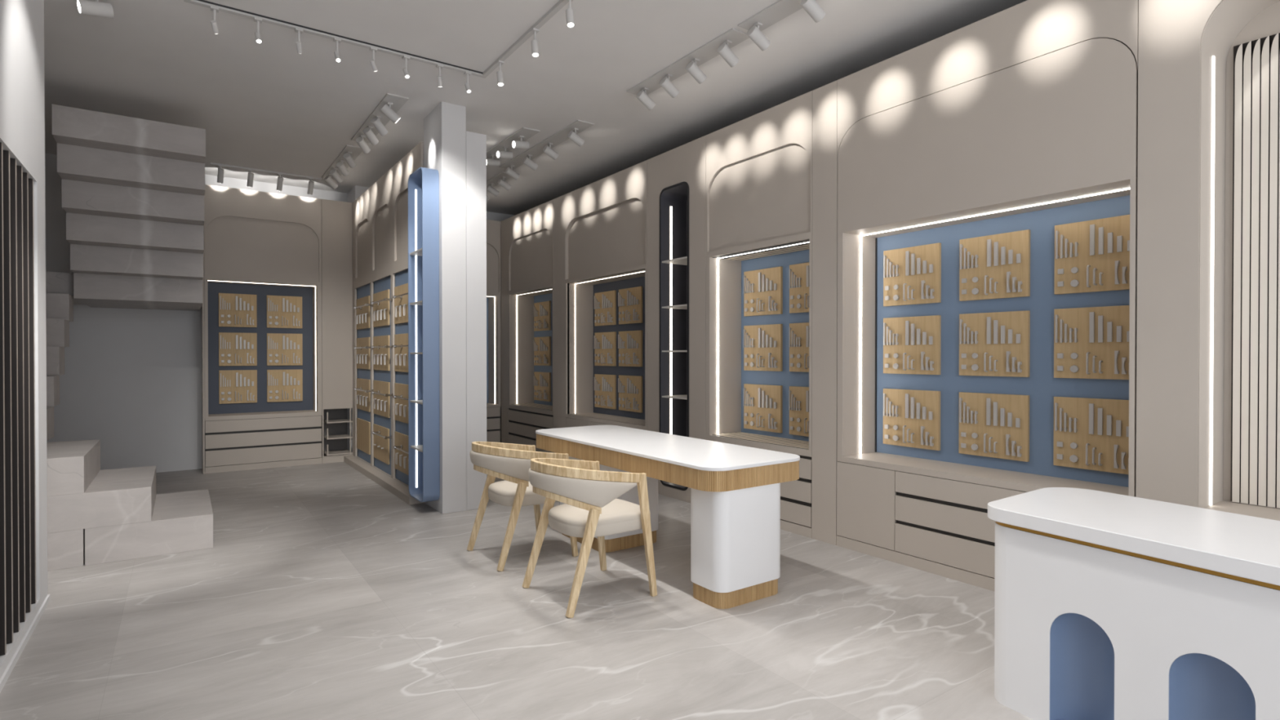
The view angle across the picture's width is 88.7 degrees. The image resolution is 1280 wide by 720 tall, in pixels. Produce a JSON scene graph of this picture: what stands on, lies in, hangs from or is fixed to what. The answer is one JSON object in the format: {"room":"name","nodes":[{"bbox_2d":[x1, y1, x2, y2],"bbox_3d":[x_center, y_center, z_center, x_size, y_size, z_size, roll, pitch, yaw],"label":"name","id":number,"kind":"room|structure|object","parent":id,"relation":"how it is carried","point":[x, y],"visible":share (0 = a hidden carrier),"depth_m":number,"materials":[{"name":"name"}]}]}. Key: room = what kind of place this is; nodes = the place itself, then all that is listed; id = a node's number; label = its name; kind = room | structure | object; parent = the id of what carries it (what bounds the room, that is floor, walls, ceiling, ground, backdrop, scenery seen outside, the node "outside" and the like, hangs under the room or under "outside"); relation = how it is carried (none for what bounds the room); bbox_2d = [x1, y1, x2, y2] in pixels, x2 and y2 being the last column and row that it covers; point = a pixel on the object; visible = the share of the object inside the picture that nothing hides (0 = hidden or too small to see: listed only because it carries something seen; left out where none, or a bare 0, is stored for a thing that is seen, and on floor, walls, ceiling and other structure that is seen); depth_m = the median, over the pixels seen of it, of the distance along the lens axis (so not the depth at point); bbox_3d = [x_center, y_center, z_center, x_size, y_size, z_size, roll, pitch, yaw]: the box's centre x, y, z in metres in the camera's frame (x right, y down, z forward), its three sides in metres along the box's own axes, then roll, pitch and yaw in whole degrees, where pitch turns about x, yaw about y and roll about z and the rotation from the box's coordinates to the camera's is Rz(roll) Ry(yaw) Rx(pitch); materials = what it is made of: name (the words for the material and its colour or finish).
{"room":"shop","nodes":[
{"label":"shop","id":0,"kind":"room"},
{"bbox_2d":[0,0,48,679],"bbox_3d":[-1.751,-0.417,0.291,1.268,3.630,7.490,0,1,-35],"label":"wall","id":1,"kind":"structure","parent":0,"point":[22,91],"depth_m":3.47,"materials":[{"name":"white paint"}]},
{"bbox_2d":[0,142,35,655],"bbox_3d":[-2.189,0.178,1.966,0.052,2.241,3.726,0,1,-35],"label":"panel","id":2,"kind":"object","parent":1,"relation":"attached to","point":[17,367],"visible":1,"depth_m":3.10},
{"bbox_2d":[0,594,49,693],"bbox_3d":[-1.228,1.378,0.670,0.010,0.035,7.490,0,1,-35],"label":"baseboard","id":3,"kind":"structure","parent":1,"relation":"attached to","point":[16,655],"depth_m":3.11,"materials":[{"name":"white paint"}]},
{"bbox_2d":[44,153,513,472],"bbox_3d":[-4.548,-0.478,8.715,6.450,3.630,0.100,0,1,-35],"label":"wall","id":4,"kind":"structure","parent":0,"point":[131,382],"depth_m":7.68,"materials":[{"name":"white paint"}]},
{"bbox_2d":[347,185,368,208],"bbox_3d":[-3.712,-2.189,8.918,0.413,0.210,0.505,0,1,-35],"label":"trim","id":5,"kind":"structure","parent":4,"relation":"attached to","point":[357,191],"depth_m":8.65,"materials":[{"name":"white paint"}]},
{"bbox_2d":[423,101,466,514],"bbox_3d":[-1.801,-0.459,6.033,0.220,3.630,0.521,0,1,-35],"label":"column","id":6,"kind":"structure","parent":0,"point":[445,126],"depth_m":5.82,"materials":[{"name":"white paint"}]},
{"bbox_2d":[466,130,486,510],"bbox_3d":[-2.504,-0.361,7.399,0.191,3.415,3.561,0,1,-35],"label":"column","id":7,"kind":"structure","parent":0,"point":[476,143],"depth_m":5.94,"materials":[{"name":"white paint"}]},
{"bbox_2d":[0,462,1033,719],"bbox_3d":[-1.049,1.423,3.732,6.450,0.100,12.300,0,1,-35],"label":"floor","id":8,"kind":"structure","parent":0,"point":[320,593],"depth_m":3.32,"materials":[{"name":"stone"}]},
{"bbox_2d":[45,103,213,571],"bbox_3d":[-5.109,-0.345,5.801,2.077,3.406,4.028,0,1,-35],"label":"staircase","id":9,"kind":"structure","parent":8,"relation":"on","point":[133,188],"depth_m":5.67,"materials":[{"name":"stone"}]},
{"bbox_2d":[201,184,322,473],"bbox_3d":[-4.748,-0.367,8.246,1.282,3.415,0.400,0,1,-35],"label":"display cabinet","id":10,"kind":"object","parent":8,"relation":"on","point":[261,244],"visible":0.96,"depth_m":8.13,"materials":[{"name":"beige laminate"}]},
{"bbox_2d":[218,369,257,404],"bbox_3d":[-5.046,0.336,8.222,0.408,0.416,0.056,0,1,-35],"label":"board","id":11,"kind":"object","parent":10,"relation":"attached to","point":[235,386],"visible":1,"depth_m":8.22,"materials":[{"name":"brown wood"}]},
{"bbox_2d":[218,293,257,327],"bbox_3d":[-5.046,-0.622,8.215,0.408,0.416,0.056,0,1,-35],"label":"board","id":12,"kind":"object","parent":10,"relation":"attached to","point":[235,310],"visible":1,"depth_m":8.21,"materials":[{"name":"brown wood"}]},
{"bbox_2d":[218,332,257,365],"bbox_3d":[-5.046,-0.134,8.218,0.408,0.416,0.056,0,1,-35],"label":"board","id":13,"kind":"object","parent":10,"relation":"attached to","point":[234,348],"visible":1,"depth_m":8.21,"materials":[{"name":"brown wood"}]},
{"bbox_2d":[266,295,302,328],"bbox_3d":[-4.620,-0.624,8.513,0.408,0.416,0.056,0,1,-35],"label":"board","id":14,"kind":"object","parent":10,"relation":"attached to","point":[282,312],"visible":1,"depth_m":8.51,"materials":[{"name":"brown wood"}]},
{"bbox_2d":[266,333,302,365],"bbox_3d":[-4.620,-0.136,8.517,0.408,0.416,0.056,0,1,-35],"label":"board","id":15,"kind":"object","parent":10,"relation":"attached to","point":[282,349],"visible":1,"depth_m":8.51,"materials":[{"name":"brown wood"}]},
{"bbox_2d":[266,369,302,402],"bbox_3d":[-4.620,0.334,8.520,0.408,0.416,0.056,0,1,-35],"label":"board","id":16,"kind":"object","parent":10,"relation":"attached to","point":[282,385],"visible":1,"depth_m":8.52,"materials":[{"name":"brown wood"}]},
{"bbox_2d":[321,199,352,463],"bbox_3d":[-4.058,-0.370,8.703,0.368,3.415,0.364,0,1,-35],"label":"tall cabinet","id":17,"kind":"object","parent":8,"relation":"on","point":[336,215],"visible":0.9,"depth_m":8.56,"materials":[{"name":"beige laminate"}]},
{"bbox_2d":[323,418,352,423],"bbox_3d":[-4.033,0.814,8.720,0.309,0.016,0.338,0,1,-35],"label":"shelf","id":18,"kind":"object","parent":17,"relation":"attached to","point":[330,420],"depth_m":8.68,"materials":[{"name":"beige laminate"}]},
{"bbox_2d":[323,434,352,439],"bbox_3d":[-4.033,1.024,8.721,0.309,0.016,0.338,0,1,-35],"label":"shelf","id":19,"kind":"object","parent":17,"relation":"attached to","point":[330,436],"depth_m":8.68,"materials":[{"name":"beige laminate"}]},
{"bbox_2d":[324,449,352,455],"bbox_3d":[-4.033,1.234,8.723,0.309,0.016,0.338,0,1,-35],"label":"shelf","id":20,"kind":"object","parent":17,"relation":"attached to","point":[331,452],"depth_m":8.66,"materials":[{"name":"beige laminate"}]},
{"bbox_2d":[343,141,424,504],"bbox_3d":[-2.881,-0.361,7.455,0.355,3.415,3.033,0,1,-35],"label":"display","id":21,"kind":"object","parent":8,"relation":"on","point":[380,214],"visible":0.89,"depth_m":7.40,"materials":[{"name":"beige laminate"}]},
{"bbox_2d":[353,337,373,369],"bbox_3d":[-3.462,-0.084,8.137,0.108,0.394,0.927,0,1,-35],"label":"board","id":22,"kind":"object","parent":21,"relation":"attached to","point":[363,348],"visible":0.94,"depth_m":8.16,"materials":[{"name":"brown wood"}]},
{"bbox_2d":[353,295,373,329],"bbox_3d":[-3.462,-0.590,8.133,0.108,0.394,0.927,0,1,-35],"label":"board","id":23,"kind":"object","parent":21,"relation":"attached to","point":[363,304],"visible":0.94,"depth_m":8.16,"materials":[{"name":"brown wood"}]},
{"bbox_2d":[356,417,370,454],"bbox_3d":[-3.492,0.955,8.265,0.018,0.394,0.695,0,1,-35],"label":"board","id":24,"kind":"object","parent":21,"relation":"attached to","point":[363,427],"visible":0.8,"depth_m":8.22,"materials":[{"name":"brown wood"}]},
{"bbox_2d":[354,377,373,412],"bbox_3d":[-3.462,0.436,8.140,0.108,0.394,0.927,0,1,-35],"label":"board","id":25,"kind":"object","parent":21,"relation":"attached to","point":[363,385],"visible":0.94,"depth_m":8.18,"materials":[{"name":"brown wood"}]},
{"bbox_2d":[370,288,392,327],"bbox_3d":[-2.939,-0.584,7.386,0.108,0.394,0.927,0,1,-35],"label":"board","id":26,"kind":"object","parent":21,"relation":"attached to","point":[381,300],"visible":0.99,"depth_m":7.42,"materials":[{"name":"brown wood"}]},
{"bbox_2d":[370,335,392,370],"bbox_3d":[-2.939,-0.078,7.390,0.108,0.394,0.927,0,1,-35],"label":"board","id":27,"kind":"object","parent":21,"relation":"attached to","point":[381,346],"visible":0.99,"depth_m":7.43,"materials":[{"name":"brown wood"}]},
{"bbox_2d":[371,423,391,464],"bbox_3d":[-2.952,0.962,7.416,0.108,0.394,0.882,0,1,-35],"label":"board","id":28,"kind":"object","parent":21,"relation":"attached to","point":[381,434],"visible":1,"depth_m":7.45,"materials":[{"name":"brown wood"}]},
{"bbox_2d":[371,380,392,417],"bbox_3d":[-2.939,0.442,7.393,0.108,0.394,0.927,0,1,-35],"label":"board","id":29,"kind":"object","parent":21,"relation":"attached to","point":[381,393],"visible":0.99,"depth_m":7.44,"materials":[{"name":"brown wood"}]},
{"bbox_2d":[392,283,408,324],"bbox_3d":[-2.396,-0.579,6.609,0.108,0.394,0.927,0,1,-35],"label":"board","id":30,"kind":"object","parent":21,"relation":"attached to","point":[401,292],"visible":0.59,"depth_m":6.76,"materials":[{"name":"brown wood"}]},
{"bbox_2d":[392,382,408,423],"bbox_3d":[-2.396,0.447,6.617,0.108,0.394,0.927,0,1,-35],"label":"board","id":31,"kind":"object","parent":21,"relation":"attached to","point":[401,390],"visible":0.62,"depth_m":6.77,"materials":[{"name":"brown wood"}]},
{"bbox_2d":[392,333,408,372],"bbox_3d":[-2.396,-0.073,6.613,0.108,0.394,0.927,0,1,-35],"label":"board","id":32,"kind":"object","parent":21,"relation":"attached to","point":[401,340],"visible":0.71,"depth_m":6.77,"materials":[{"name":"brown wood"}]},
{"bbox_2d":[392,431,408,475],"bbox_3d":[-2.396,0.967,6.621,0.108,0.394,0.927,0,1,-35],"label":"board","id":33,"kind":"object","parent":21,"relation":"attached to","point":[401,440],"visible":0.53,"depth_m":6.76,"materials":[{"name":"brown wood"}]},
{"bbox_2d":[408,167,439,502],"bbox_3d":[-1.972,-0.223,5.958,0.146,2.965,0.451,0,1,-35],"label":"shelf","id":34,"kind":"object","parent":21,"relation":"attached to","point":[424,450],"visible":1,"depth_m":5.81,"materials":[{"name":"paint"}]},
{"bbox_2d":[486,219,500,442],"bbox_3d":[-2.884,-0.376,9.548,1.643,3.415,0.395,0,1,-35],"label":"display cabinet","id":35,"kind":"object","parent":8,"relation":"on","point":[493,227],"visible":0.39,"depth_m":9.85,"materials":[{"name":"beige laminate"}]},
{"bbox_2d":[466,441,577,571],"bbox_3d":[-0.845,0.967,4.622,0.702,0.808,0.585,0,1,-35],"label":"armchair","id":36,"kind":"object","parent":8,"relation":"on","point":[508,462],"visible":0.84,"depth_m":4.38,"materials":[{"name":"wood"}]},
{"bbox_2d":[501,200,553,453],"bbox_3d":[-1.440,-0.374,9.281,0.410,3.415,1.692,0,1,-35],"label":"display cabinet","id":37,"kind":"object","parent":8,"relation":"on","point":[526,237],"visible":0.7,"depth_m":9.54,"materials":[{"name":"beige laminate"}]},
{"bbox_2d":[533,301,551,331],"bbox_3d":[-1.442,-0.638,9.564,0.056,0.418,0.500,0,1,-35],"label":"board","id":38,"kind":"object","parent":37,"relation":"attached to","point":[541,310],"visible":1,"depth_m":9.52,"materials":[{"name":"brown wood"}]},
{"bbox_2d":[533,336,551,365],"bbox_3d":[-1.442,-0.128,9.568,0.056,0.418,0.500,0,1,-35],"label":"board","id":39,"kind":"object","parent":37,"relation":"attached to","point":[541,345],"visible":1,"depth_m":9.53,"materials":[{"name":"brown wood"}]},
{"bbox_2d":[533,371,551,401],"bbox_3d":[-1.442,0.387,9.571,0.056,0.418,0.500,0,1,-35],"label":"board","id":40,"kind":"object","parent":37,"relation":"attached to","point":[541,380],"visible":1,"depth_m":9.53,"materials":[{"name":"brown wood"}]},
{"bbox_2d":[522,457,657,617],"bbox_3d":[-0.314,0.973,3.871,0.702,0.808,0.585,0,1,-35],"label":"armchair","id":41,"kind":"object","parent":8,"relation":"on","point":[591,508],"visible":1,"depth_m":3.67,"materials":[{"name":"brown wood"}]},
{"bbox_2d":[552,160,647,453],"bbox_3d":[-0.359,-0.363,7.736,0.410,3.415,2.087,0,1,-35],"label":"display cabinet","id":42,"kind":"object","parent":8,"relation":"on","point":[600,227],"visible":0.52,"depth_m":7.94,"materials":[{"name":"beige laminate"}]},
{"bbox_2d":[594,290,616,325],"bbox_3d":[-0.446,-0.640,8.142,0.056,0.418,0.468,0,1,-35],"label":"board","id":43,"kind":"object","parent":42,"relation":"attached to","point":[605,303],"visible":1,"depth_m":8.11,"materials":[{"name":"brown wood"}]},
{"bbox_2d":[594,331,616,366],"bbox_3d":[-0.446,-0.136,8.145,0.056,0.418,0.468,0,1,-35],"label":"board","id":44,"kind":"object","parent":42,"relation":"attached to","point":[605,343],"visible":1,"depth_m":8.11,"materials":[{"name":"brown wood"}]},
{"bbox_2d":[594,373,616,408],"bbox_3d":[-0.446,0.390,8.149,0.056,0.418,0.468,0,1,-35],"label":"board","id":45,"kind":"object","parent":42,"relation":"attached to","point":[605,385],"visible":1,"depth_m":8.12,"materials":[{"name":"brown wood"}]},
{"bbox_2d":[617,286,642,324],"bbox_3d":[-0.126,-0.636,7.684,0.056,0.418,0.468,0,1,-35],"label":"board","id":46,"kind":"object","parent":42,"relation":"attached to","point":[629,300],"visible":1,"depth_m":7.65,"materials":[{"name":"brown wood"}]},
{"bbox_2d":[617,375,642,412],"bbox_3d":[-0.126,0.394,7.691,0.056,0.418,0.468,0,1,-35],"label":"board","id":47,"kind":"object","parent":42,"relation":"attached to","point":[629,387],"visible":1,"depth_m":7.66,"materials":[{"name":"brown wood"}]},
{"bbox_2d":[617,330,642,366],"bbox_3d":[-0.126,-0.133,7.688,0.056,0.418,0.468,0,1,-35],"label":"board","id":48,"kind":"object","parent":42,"relation":"attached to","point":[629,342],"visible":1,"depth_m":7.66,"materials":[{"name":"brown wood"}]},
{"bbox_2d":[535,425,799,608],"bbox_3d":[0.062,0.972,4.657,0.769,0.789,2.243,0,1,-35],"label":"table","id":49,"kind":"object","parent":8,"relation":"on","point":[735,489],"visible":0.86,"depth_m":3.77,"materials":[{"name":"white paint"}]},
{"bbox_2d":[647,135,706,502],"bbox_3d":[0.476,-0.354,6.480,0.344,3.415,0.922,0,1,-35],"label":"display cabinet","id":50,"kind":"object","parent":8,"relation":"on","point":[677,176],"visible":0.69,"depth_m":6.59,"materials":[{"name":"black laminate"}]},
{"bbox_2d":[706,90,812,537],"bbox_3d":[1.126,-0.348,5.616,0.410,3.415,1.238,0,1,-35],"label":"display cabinet","id":51,"kind":"object","parent":8,"relation":"on","point":[759,166],"visible":0.55,"depth_m":5.67,"materials":[{"name":"beige laminate"}]},
{"bbox_2d":[743,266,782,316],"bbox_3d":[1.101,-0.615,5.931,0.056,0.416,0.459,0,1,-35],"label":"board","id":52,"kind":"object","parent":51,"relation":"attached to","point":[762,288],"visible":1,"depth_m":5.90,"materials":[{"name":"brown wood"}]},
{"bbox_2d":[743,324,782,371],"bbox_3d":[1.101,-0.110,5.935,0.056,0.416,0.459,0,1,-35],"label":"board","id":53,"kind":"object","parent":51,"relation":"attached to","point":[762,344],"visible":1,"depth_m":5.91,"materials":[{"name":"brown wood"}]},
{"bbox_2d":[743,383,782,432],"bbox_3d":[1.101,0.433,5.939,0.056,0.416,0.459,0,1,-35],"label":"board","id":54,"kind":"object","parent":51,"relation":"attached to","point":[762,403],"visible":1,"depth_m":5.91,"materials":[{"name":"brown wood"}]},
{"bbox_2d":[788,386,808,436],"bbox_3d":[1.421,0.436,5.482,0.056,0.416,0.459,0,1,-35],"label":"board","id":55,"kind":"object","parent":51,"relation":"attached to","point":[798,397],"visible":0.45,"depth_m":5.58,"materials":[{"name":"brown wood"}]},
{"bbox_2d":[789,262,808,313],"bbox_3d":[1.421,-0.612,5.474,0.056,0.416,0.459,0,1,-35],"label":"board","id":56,"kind":"object","parent":51,"relation":"attached to","point":[798,273],"visible":0.4,"depth_m":5.57,"materials":[{"name":"brown wood"}]},
{"bbox_2d":[789,322,808,372],"bbox_3d":[1.421,-0.106,5.478,0.056,0.416,0.459,0,1,-35],"label":"board","id":57,"kind":"object","parent":51,"relation":"attached to","point":[798,332],"visible":0.41,"depth_m":5.57,"materials":[{"name":"brown wood"}]},
{"bbox_2d":[811,0,1138,591],"bbox_3d":[2.074,-0.338,4.262,0.410,3.415,2.070,0,1,-35],"label":"display cabinet","id":58,"kind":"object","parent":8,"relation":"on","point":[1023,116],"visible":0.7,"depth_m":4.14,"materials":[{"name":"beige laminate"}]},
{"bbox_2d":[883,388,940,450],"bbox_3d":[1.948,0.423,4.730,0.056,0.414,0.441,0,1,-35],"label":"board","id":59,"kind":"object","parent":58,"relation":"attached to","point":[911,418],"visible":1,"depth_m":4.71,"materials":[{"name":"brown wood"}]},
{"bbox_2d":[883,242,941,306],"bbox_3d":[1.948,-0.608,4.722,0.056,0.414,0.441,0,1,-35],"label":"board","id":60,"kind":"object","parent":58,"relation":"attached to","point":[912,275],"visible":1,"depth_m":4.70,"materials":[{"name":"brown wood"}]},
{"bbox_2d":[883,315,941,374],"bbox_3d":[1.948,-0.105,4.726,0.056,0.414,0.441,0,1,-35],"label":"board","id":61,"kind":"object","parent":58,"relation":"attached to","point":[911,344],"visible":1,"depth_m":4.70,"materials":[{"name":"brown wood"}]},
{"bbox_2d":[959,391,1029,462],"bbox_3d":[2.284,0.426,4.251,0.056,0.414,0.441,0,1,-35],"label":"board","id":62,"kind":"object","parent":58,"relation":"attached to","point":[994,425],"visible":1,"depth_m":4.23,"materials":[{"name":"brown wood"}]},
{"bbox_2d":[959,229,1030,301],"bbox_3d":[2.284,-0.605,4.243,0.056,0.414,0.441,0,1,-35],"label":"board","id":63,"kind":"object","parent":58,"relation":"attached to","point":[995,266],"visible":1,"depth_m":4.22,"materials":[{"name":"brown wood"}]},
{"bbox_2d":[959,310,1030,377],"bbox_3d":[2.284,-0.102,4.247,0.056,0.414,0.441,0,1,-35],"label":"board","id":64,"kind":"object","parent":58,"relation":"attached to","point":[997,344],"visible":1,"depth_m":4.22,"materials":[{"name":"brown wood"}]},
{"bbox_2d":[1053,396,1128,474],"bbox_3d":[2.621,0.430,3.769,0.056,0.414,0.441,0,1,-35],"label":"board","id":65,"kind":"object","parent":58,"relation":"attached to","point":[1090,433],"visible":0.88,"depth_m":3.78,"materials":[{"name":"brown wood"}]},
{"bbox_2d":[1053,214,1129,294],"bbox_3d":[2.621,-0.601,3.762,0.056,0.414,0.441,0,1,-35],"label":"board","id":66,"kind":"object","parent":58,"relation":"attached to","point":[1093,255],"visible":0.87,"depth_m":3.77,"materials":[{"name":"brown wood"}]},
{"bbox_2d":[1053,305,1129,379],"bbox_3d":[2.621,-0.098,3.765,0.056,0.414,0.441,0,1,-35],"label":"board","id":67,"kind":"object","parent":58,"relation":"attached to","point":[1091,342],"visible":0.93,"depth_m":3.77,"materials":[{"name":"brown wood"}]},
{"bbox_2d":[987,487,1279,719],"bbox_3d":[2.171,0.990,2.043,0.726,0.790,1.996,0,0,-30],"label":"counter","id":68,"kind":"object","parent":8,"relation":"on","point":[1108,606],"depth_m":2.27,"materials":[{"name":"white paint"}]},
{"bbox_2d":[1135,0,1279,520],"bbox_3d":[3.688,-0.322,1.949,0.400,3.415,3.566,0,1,-35],"label":"wall panel","id":69,"kind":"object","parent":8,"relation":"on","point":[1208,332],"visible":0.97,"depth_m":3.19,"materials":[{"name":"beige paint"}]},
{"bbox_2d":[44,0,1026,215],"bbox_3d":[-1.049,-2.307,3.705,6.450,0.100,12.300,0,1,-35],"label":"ceiling","id":70,"kind":"structure","parent":0,"point":[268,105],"depth_m":5.10,"materials":[{"name":"paint"}]},
{"bbox_2d":[76,0,113,17],"bbox_3d":[-3.366,-2.187,4.046,0.084,0.144,0.173,0,1,43],"label":"spotlight","id":71,"kind":"object","parent":70,"relation":"attached to","point":[95,8],"visible":1,"depth_m":4.02,"materials":[{"name":"white metal"}]},
{"bbox_2d":[210,162,321,179],"bbox_3d":[-4.494,-2.277,7.910,1.170,0.020,0.030,0,1,-35],"label":"rail","id":72,"kind":"object","parent":70,"relation":"attached to","point":[211,163],"visible":1,"depth_m":7.88,"materials":[{"name":"white metal"}]},
{"bbox_2d":[217,164,224,183],"bbox_3d":[-4.893,-2.164,7.635,0.060,0.201,0.123,0,1,-42],"label":"spotlight","id":73,"kind":"object","parent":72,"relation":"attached to","point":[220,171],"visible":1,"depth_m":7.62,"materials":[{"name":"white metal"}]},
{"bbox_2d":[246,168,253,186],"bbox_3d":[-4.648,-2.165,7.807,0.060,0.201,0.123,0,1,-42],"label":"spotlight","id":74,"kind":"object","parent":72,"relation":"attached to","point":[251,175],"visible":1,"depth_m":7.79,"materials":[{"name":"white metal"}]},
{"bbox_2d":[276,173,283,191],"bbox_3d":[-4.394,-2.167,7.985,0.060,0.201,0.123,0,1,-42],"label":"spotlight","id":75,"kind":"object","parent":72,"relation":"attached to","point":[280,180],"visible":1,"depth_m":7.97,"materials":[{"name":"white metal"}]},
{"bbox_2d":[307,177,314,195],"bbox_3d":[-4.115,-2.168,8.180,0.060,0.201,0.123,0,1,-42],"label":"spotlight","id":76,"kind":"object","parent":72,"relation":"attached to","point":[310,188],"visible":1,"depth_m":8.16,"materials":[{"name":"white metal"}]},
{"bbox_2d":[321,144,362,189],"bbox_3d":[-3.477,-2.197,7.603,0.197,0.175,1.530,0,1,-35],"label":"track light","id":77,"kind":"object","parent":70,"relation":"in","point":[356,151],"depth_m":7.45,"materials":[{"name":"white metal"}]},
{"bbox_2d":[183,0,568,78],"bbox_3d":[-0.667,-2.238,2.688,1.970,0.022,4.795,0,1,-35],"label":"track","id":78,"kind":"object","parent":70,"relation":"attached to","point":[557,7],"visible":1,"depth_m":4.53,"materials":[{"name":"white metal"}]},
{"bbox_2d":[210,5,218,34],"bbox_3d":[-2.708,-2.162,4.168,0.047,0.151,0.077,0,1,-35],"label":"spotlight","id":79,"kind":"object","parent":78,"relation":"attached to","point":[214,24],"visible":1,"depth_m":4.16,"materials":[{"name":"white metal"}]},
{"bbox_2d":[253,17,262,43],"bbox_3d":[-2.510,-2.160,4.301,0.044,0.158,0.063,0,1,-35],"label":"spotlight","id":80,"kind":"object","parent":78,"relation":"attached to","point":[257,33],"visible":1,"depth_m":4.29,"materials":[{"name":"white metal"}]},
{"bbox_2d":[294,27,302,53],"bbox_3d":[-2.315,-2.164,4.443,0.048,0.151,0.077,0,1,-35],"label":"spotlight","id":81,"kind":"object","parent":78,"relation":"attached to","point":[299,31],"visible":1,"depth_m":4.43,"materials":[{"name":"white metal"}]},
{"bbox_2d":[333,37,341,62],"bbox_3d":[-2.116,-2.162,4.576,0.044,0.158,0.063,0,1,-35],"label":"spotlight","id":82,"kind":"object","parent":78,"relation":"attached to","point":[337,41],"visible":1,"depth_m":4.57,"materials":[{"name":"white metal"}]},
{"bbox_2d":[369,46,377,71],"bbox_3d":[-1.921,-2.165,4.718,0.062,0.153,0.068,0,1,-35],"label":"spotlight","id":83,"kind":"object","parent":78,"relation":"attached to","point":[373,50],"visible":1,"depth_m":4.71,"materials":[{"name":"white metal"}]},
{"bbox_2d":[402,55,409,78],"bbox_3d":[-1.731,-2.164,4.846,0.044,0.158,0.063,0,1,-35],"label":"spotlight","id":84,"kind":"object","parent":78,"relation":"attached to","point":[406,58],"visible":1,"depth_m":4.84,"materials":[{"name":"white metal"}]},
{"bbox_2d":[435,63,443,87],"bbox_3d":[-1.528,-2.165,4.993,0.048,0.157,0.062,0,1,-35],"label":"spotlight","id":85,"kind":"object","parent":78,"relation":"attached to","point":[439,66],"visible":1,"depth_m":4.98,"materials":[{"name":"white metal"}]},
{"bbox_2d":[463,71,471,93],"bbox_3d":[-1.346,-2.166,5.115,0.044,0.158,0.063,0,1,-35],"label":"spotlight","id":86,"kind":"object","parent":78,"relation":"attached to","point":[468,73],"visible":1,"depth_m":5.11,"materials":[{"name":"white metal"}]},
{"bbox_2d":[496,60,504,86],"bbox_3d":[-1.051,-2.154,4.924,0.048,0.178,0.065,0,1,-35],"label":"spotlight","id":87,"kind":"object","parent":78,"relation":"attached to","point":[500,73],"visible":1,"depth_m":4.91,"materials":[{"name":"white metal"}]},
{"bbox_2d":[530,27,539,57],"bbox_3d":[-0.713,-2.151,4.441,0.048,0.178,0.065,0,1,-35],"label":"spotlight","id":88,"kind":"object","parent":78,"relation":"attached to","point":[535,50],"visible":1,"depth_m":4.43,"materials":[{"name":"white metal"}]},
{"bbox_2d":[565,0,574,27],"bbox_3d":[-0.432,-2.148,4.039,0.048,0.178,0.065,0,1,-35],"label":"spotlight","id":89,"kind":"object","parent":78,"relation":"attached to","point":[569,11],"visible":1,"depth_m":4.02,"materials":[{"name":"white metal"}]},
{"bbox_2d":[351,93,408,153],"bbox_3d":[-2.496,-2.185,6.202,0.196,0.178,1.450,0,1,-35],"label":"track light","id":90,"kind":"object","parent":70,"relation":"in","point":[397,101],"depth_m":6.07,"materials":[{"name":"white metal"}]},
{"bbox_2d":[486,171,511,196],"bbox_3d":[-2.000,-2.206,8.582,0.186,0.172,1.420,0,1,-35],"label":"track light","id":91,"kind":"object","parent":70,"relation":"in","point":[494,180],"depth_m":8.20,"materials":[{"name":"white metal"}]},
{"bbox_2d":[486,127,539,166],"bbox_3d":[-1.425,-2.207,6.952,0.182,0.145,1.250,0,1,-35],"label":"track light","id":92,"kind":"object","parent":70,"relation":"in","point":[527,133],"depth_m":6.85,"materials":[{"name":"white metal"}]},
{"bbox_2d":[499,120,594,180],"bbox_3d":[-1.049,-2.196,7.014,0.186,0.169,1.880,0,1,-35],"label":"track light","id":93,"kind":"object","parent":70,"relation":"in","point":[560,136],"depth_m":6.85,"materials":[{"name":"white metal"}]},
{"bbox_2d":[626,27,749,110],"bbox_3d":[0.333,-2.179,5.040,0.185,0.174,1.300,0,1,-35],"label":"track light","id":94,"kind":"object","parent":70,"relation":"in","point":[707,51],"depth_m":4.92,"materials":[{"name":"white metal"}]},
{"bbox_2d":[737,0,825,50],"bbox_3d":[1.172,-2.171,3.839,0.182,0.172,1.530,0,1,-35],"label":"track light","id":95,"kind":"object","parent":70,"relation":"in","point":[780,10],"depth_m":4.26,"materials":[{"name":"white metal"}]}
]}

